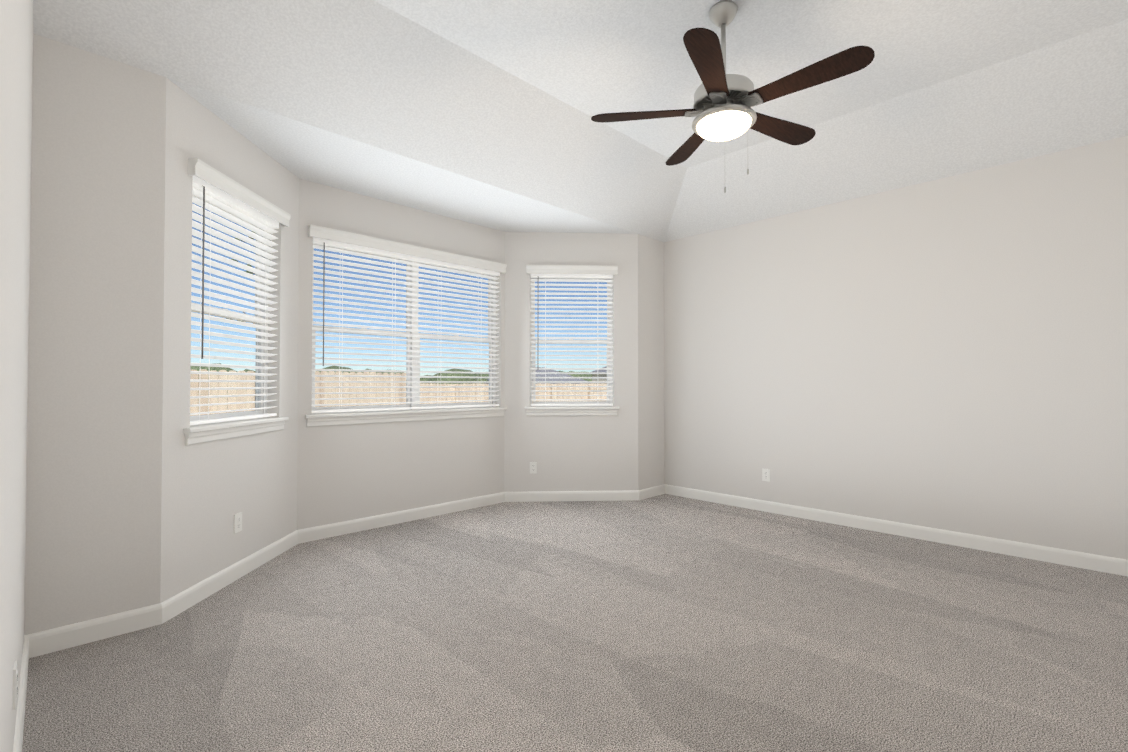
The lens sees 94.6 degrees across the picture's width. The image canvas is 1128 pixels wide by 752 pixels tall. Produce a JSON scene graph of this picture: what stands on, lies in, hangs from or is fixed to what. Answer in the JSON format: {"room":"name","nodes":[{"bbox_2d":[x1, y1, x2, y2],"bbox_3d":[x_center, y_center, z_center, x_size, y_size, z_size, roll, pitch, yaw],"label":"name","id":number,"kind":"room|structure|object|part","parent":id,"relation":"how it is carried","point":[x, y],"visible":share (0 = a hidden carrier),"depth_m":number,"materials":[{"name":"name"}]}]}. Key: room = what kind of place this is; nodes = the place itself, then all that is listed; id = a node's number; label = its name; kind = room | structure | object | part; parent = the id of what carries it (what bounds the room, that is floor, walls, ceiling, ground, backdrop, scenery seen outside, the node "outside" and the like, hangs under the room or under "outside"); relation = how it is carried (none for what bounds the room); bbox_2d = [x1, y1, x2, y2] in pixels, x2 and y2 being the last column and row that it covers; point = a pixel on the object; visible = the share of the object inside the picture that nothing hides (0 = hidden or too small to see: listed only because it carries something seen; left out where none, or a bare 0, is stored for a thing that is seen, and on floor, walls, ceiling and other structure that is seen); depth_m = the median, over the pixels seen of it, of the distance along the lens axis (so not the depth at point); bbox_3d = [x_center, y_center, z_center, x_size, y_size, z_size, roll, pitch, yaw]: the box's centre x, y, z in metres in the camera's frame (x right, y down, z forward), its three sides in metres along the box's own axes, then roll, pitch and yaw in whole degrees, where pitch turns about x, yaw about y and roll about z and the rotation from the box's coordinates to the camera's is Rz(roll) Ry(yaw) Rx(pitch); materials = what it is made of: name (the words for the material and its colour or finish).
{"room":"empty bedroom","nodes":[
{"label":"empty bedroom","id":0,"kind":"room"},
{"bbox_2d":[0,0,32,751],"bbox_3d":[-0.610,-0.332,0.416,0.160,3.260,5.410,1,-1,-45],"label":"wall","id":1,"kind":"structure","parent":0,"point":[16,57],"depth_m":1.34,"materials":[{"name":"paint"}]},
{"bbox_2d":[13,660,17,709],"bbox_3d":[-1.609,0.905,1.527,0.008,0.114,0.070,1,-1,-45],"label":"outlet","id":2,"kind":"object","parent":1,"relation":"attached to","point":[15,680],"visible":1,"depth_m":1.50,"materials":[{"name":"white plastic"}]},
{"bbox_2d":[13,484,1127,751],"bbox_3d":[0.845,1.179,2.474,4.835,0.100,6.000,1,-1,-45],"label":"baseboard","id":3,"kind":"structure","parent":1,"relation":"attached to","point":[93,630],"depth_m":3.69,"materials":[{"name":"white paint"}]},
{"bbox_2d":[24,33,165,634],"bbox_3d":[-2.290,-0.301,2.447,0.630,3.260,0.160,1,-1,-45],"label":"wall","id":4,"kind":"structure","parent":0,"point":[94,435],"depth_m":2.43,"materials":[{"name":"paint"}]},
{"bbox_2d":[160,78,298,602],"bbox_3d":[-2.082,-0.289,3.292,0.160,3.260,1.360,0,-1,1],"label":"wall","id":5,"kind":"structure","parent":0,"point":[210,490],"depth_m":2.99,"materials":[{"name":"paint"}]},
{"bbox_2d":[183,158,290,445],"bbox_3d":[-2.054,-0.390,3.233,0.207,1.532,0.960,0,-1,1],"label":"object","id":6,"kind":"structure","parent":5,"relation":"in","point":[214,190],"depth_m":3.19,"materials":[{"name":"white plastic"}]},
{"bbox_3d":[-2.131,-0.404,3.235,0.556,1.272,0.550,1,-1,-45],"label":"glass","id":7,"kind":"part","parent":6,"relation":"part of","materials":[{"name":"clear glass"}]},
{"bbox_3d":[-2.123,-0.390,3.234,0.661,1.400,0.654,1,-1,-45],"label":"frame","id":8,"kind":"part","parent":6,"relation":"part of","materials":[{"name":"white plastic"}]},
{"bbox_2d":[234,512,241,533],"bbox_3d":[-1.999,0.900,3.194,0.008,0.114,0.070,0,-1,1],"label":"outlet","id":9,"kind":"object","parent":5,"relation":"attached to","point":[237,522],"visible":1,"depth_m":3.19,"materials":[{"name":"white plastic"}]},
{"bbox_2d":[297,178,504,529],"bbox_3d":[-1.357,-0.269,4.650,2.087,3.260,0.160,1,-1,-45],"label":"wall","id":10,"kind":"structure","parent":0,"point":[350,472],"depth_m":4.39,"materials":[{"name":"paint"}]},
{"bbox_2d":[305,224,506,426],"bbox_3d":[-1.317,-0.369,4.650,1.910,1.532,0.207,1,-1,-45],"label":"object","id":11,"kind":"structure","parent":10,"relation":"in","point":[413,258],"depth_m":4.54,"materials":[{"name":"white plastic"}]},
{"bbox_3d":[-1.368,-0.382,4.702,1.710,1.272,0.030,1,-1,-45],"label":"glass","id":12,"kind":"part","parent":11,"relation":"part of","materials":[{"name":"clear glass"}]},
{"bbox_2d":[504,232,637,491],"bbox_3d":[0.046,-0.258,5.397,1.428,3.260,0.160,0,-1,-3],"label":"wall","id":13,"kind":"structure","parent":0,"point":[582,453],"depth_m":5.31,"materials":[{"name":"paint"}]},
{"bbox_2d":[530,462,536,472],"bbox_3d":[-0.313,0.931,5.277,0.070,0.114,0.008,0,-1,-3],"label":"outlet","id":14,"kind":"object","parent":13,"relation":"attached to","point":[533,467],"visible":1,"depth_m":5.28,"materials":[{"name":"white plastic"}]},
{"bbox_2d":[525,265,618,415],"bbox_3d":[0.079,-0.358,5.372,0.960,1.532,0.207,0,-1,-3],"label":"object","id":15,"kind":"structure","parent":13,"relation":"in","point":[567,273],"depth_m":5.35,"materials":[{"name":"white plastic"}]},
{"bbox_3d":[0.076,-0.371,5.449,0.581,1.272,0.523,1,-1,-45],"label":"glass","id":16,"kind":"part","parent":15,"relation":"part of","materials":[{"name":"clear glass"}]},
{"bbox_2d":[22,494,1127,751],"bbox_3d":[0.845,1.279,2.472,4.995,0.100,6.160,1,-1,-45],"label":"floor","id":17,"kind":"structure","parent":0,"point":[664,622],"depth_m":2.33,"materials":[{"name":"carpet"}]},
{"bbox_2d":[33,0,1127,241],"bbox_3d":[0.834,-1.691,2.506,4.865,0.360,6.060,1,-1,-45],"label":"ceiling","id":18,"kind":"structure","parent":0,"point":[479,112],"depth_m":3.18,"materials":[{"name":"paint"}]},
{"bbox_2d":[591,0,874,192],"bbox_3d":[0.853,-1.369,2.615,1.290,1.000,1.244,1,-1,-45],"label":"fan","id":19,"kind":"object","parent":18,"relation":"hanging from","point":[722,109],"visible":1,"depth_m":2.53,"materials":[{"name":"brown wood"}]},
{"bbox_3d":[0.812,-1.250,2.646,0.272,0.066,0.272,1,-1,-45],"label":"lamp shade","id":20,"kind":"part","parent":19,"relation":"part of","materials":[{"name":"white glass"}]},
{"bbox_2d":[638,234,664,489],"bbox_3d":[0.929,-0.254,5.631,0.625,3.260,0.160,1,-1,-45],"label":"wall","id":21,"kind":"structure","parent":0,"point":[650,362],"depth_m":5.51,"materials":[{"name":"paint"}]},
{"bbox_2d":[664,136,1127,559],"bbox_3d":[2.940,-0.279,3.929,0.160,3.260,5.410,1,-1,-45],"label":"wall","id":22,"kind":"structure","parent":0,"point":[950,353],"depth_m":3.98,"materials":[{"name":"paint"}]},
{"bbox_2d":[762,468,769,481],"bbox_3d":[1.885,0.924,4.858,0.008,0.114,0.070,1,-1,-45],"label":"outlet","id":23,"kind":"object","parent":22,"relation":"attached to","point":[765,474],"visible":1,"depth_m":4.85,"materials":[{"name":"white plastic"}]},
{"label":"outside","id":24,"kind":"structure","parent":0,"visible":0},
{"bbox_3d":[-20.868,2.376,49.488,200.000,0.200,180.000,1,-1,-45],"label":"ground","id":25,"kind":"structure","parent":24,"visible":0},
{"bbox_2d":[226,231,254,323],"bbox_3d":[-5.874,-0.629,10.367,1.490,4.652,1.605,1,-1,-45],"label":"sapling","id":26,"kind":"object","parent":25,"relation":"on","point":[244,271],"depth_m":10.13,"materials":[{"name":"green plant"}]},
{"bbox_2d":[190,369,405,415],"bbox_3d":[-8.627,0.740,6.284,14.600,1.792,0.149,1,-1,-45],"label":"fence","id":27,"kind":"object","parent":25,"relation":"on","point":[220,392],"depth_m":10.03,"materials":[{"name":"brown wood"}]},
{"bbox_2d":[191,363,591,392],"bbox_3d":[-18.322,2.324,134.034,290.972,9.053,36.769,1,-1,-45],"label":"trees","id":28,"kind":"object","parent":25,"relation":"on","point":[198,368],"depth_m":107.39,"materials":[{"name":"green plant"}]},
{"bbox_2d":[420,383,606,403],"bbox_3d":[7.628,1.213,30.479,42.250,1.562,0.149,1,-1,-45],"label":"fence","id":29,"kind":"object","parent":25,"relation":"on","point":[487,393],"depth_m":20.01,"materials":[{"name":"brown wood"}]},
{"bbox_2d":[484,367,589,383],"bbox_3d":[-3.748,0.794,77.709,12.900,4.200,9.900,1,-1,-45],"label":"house","id":30,"kind":"structure","parent":25,"relation":"on","point":[555,379],"depth_m":75.97,"materials":[{"name":"beige"}]},
{"bbox_2d":[589,366,606,383],"bbox_3d":[11.875,-0.118,90.369,11.900,6.000,9.900,1,-1,-45],"label":"house","id":31,"kind":"structure","parent":25,"relation":"on","point":[599,375],"depth_m":88.39,"materials":[{"name":"beige"}]}
]}

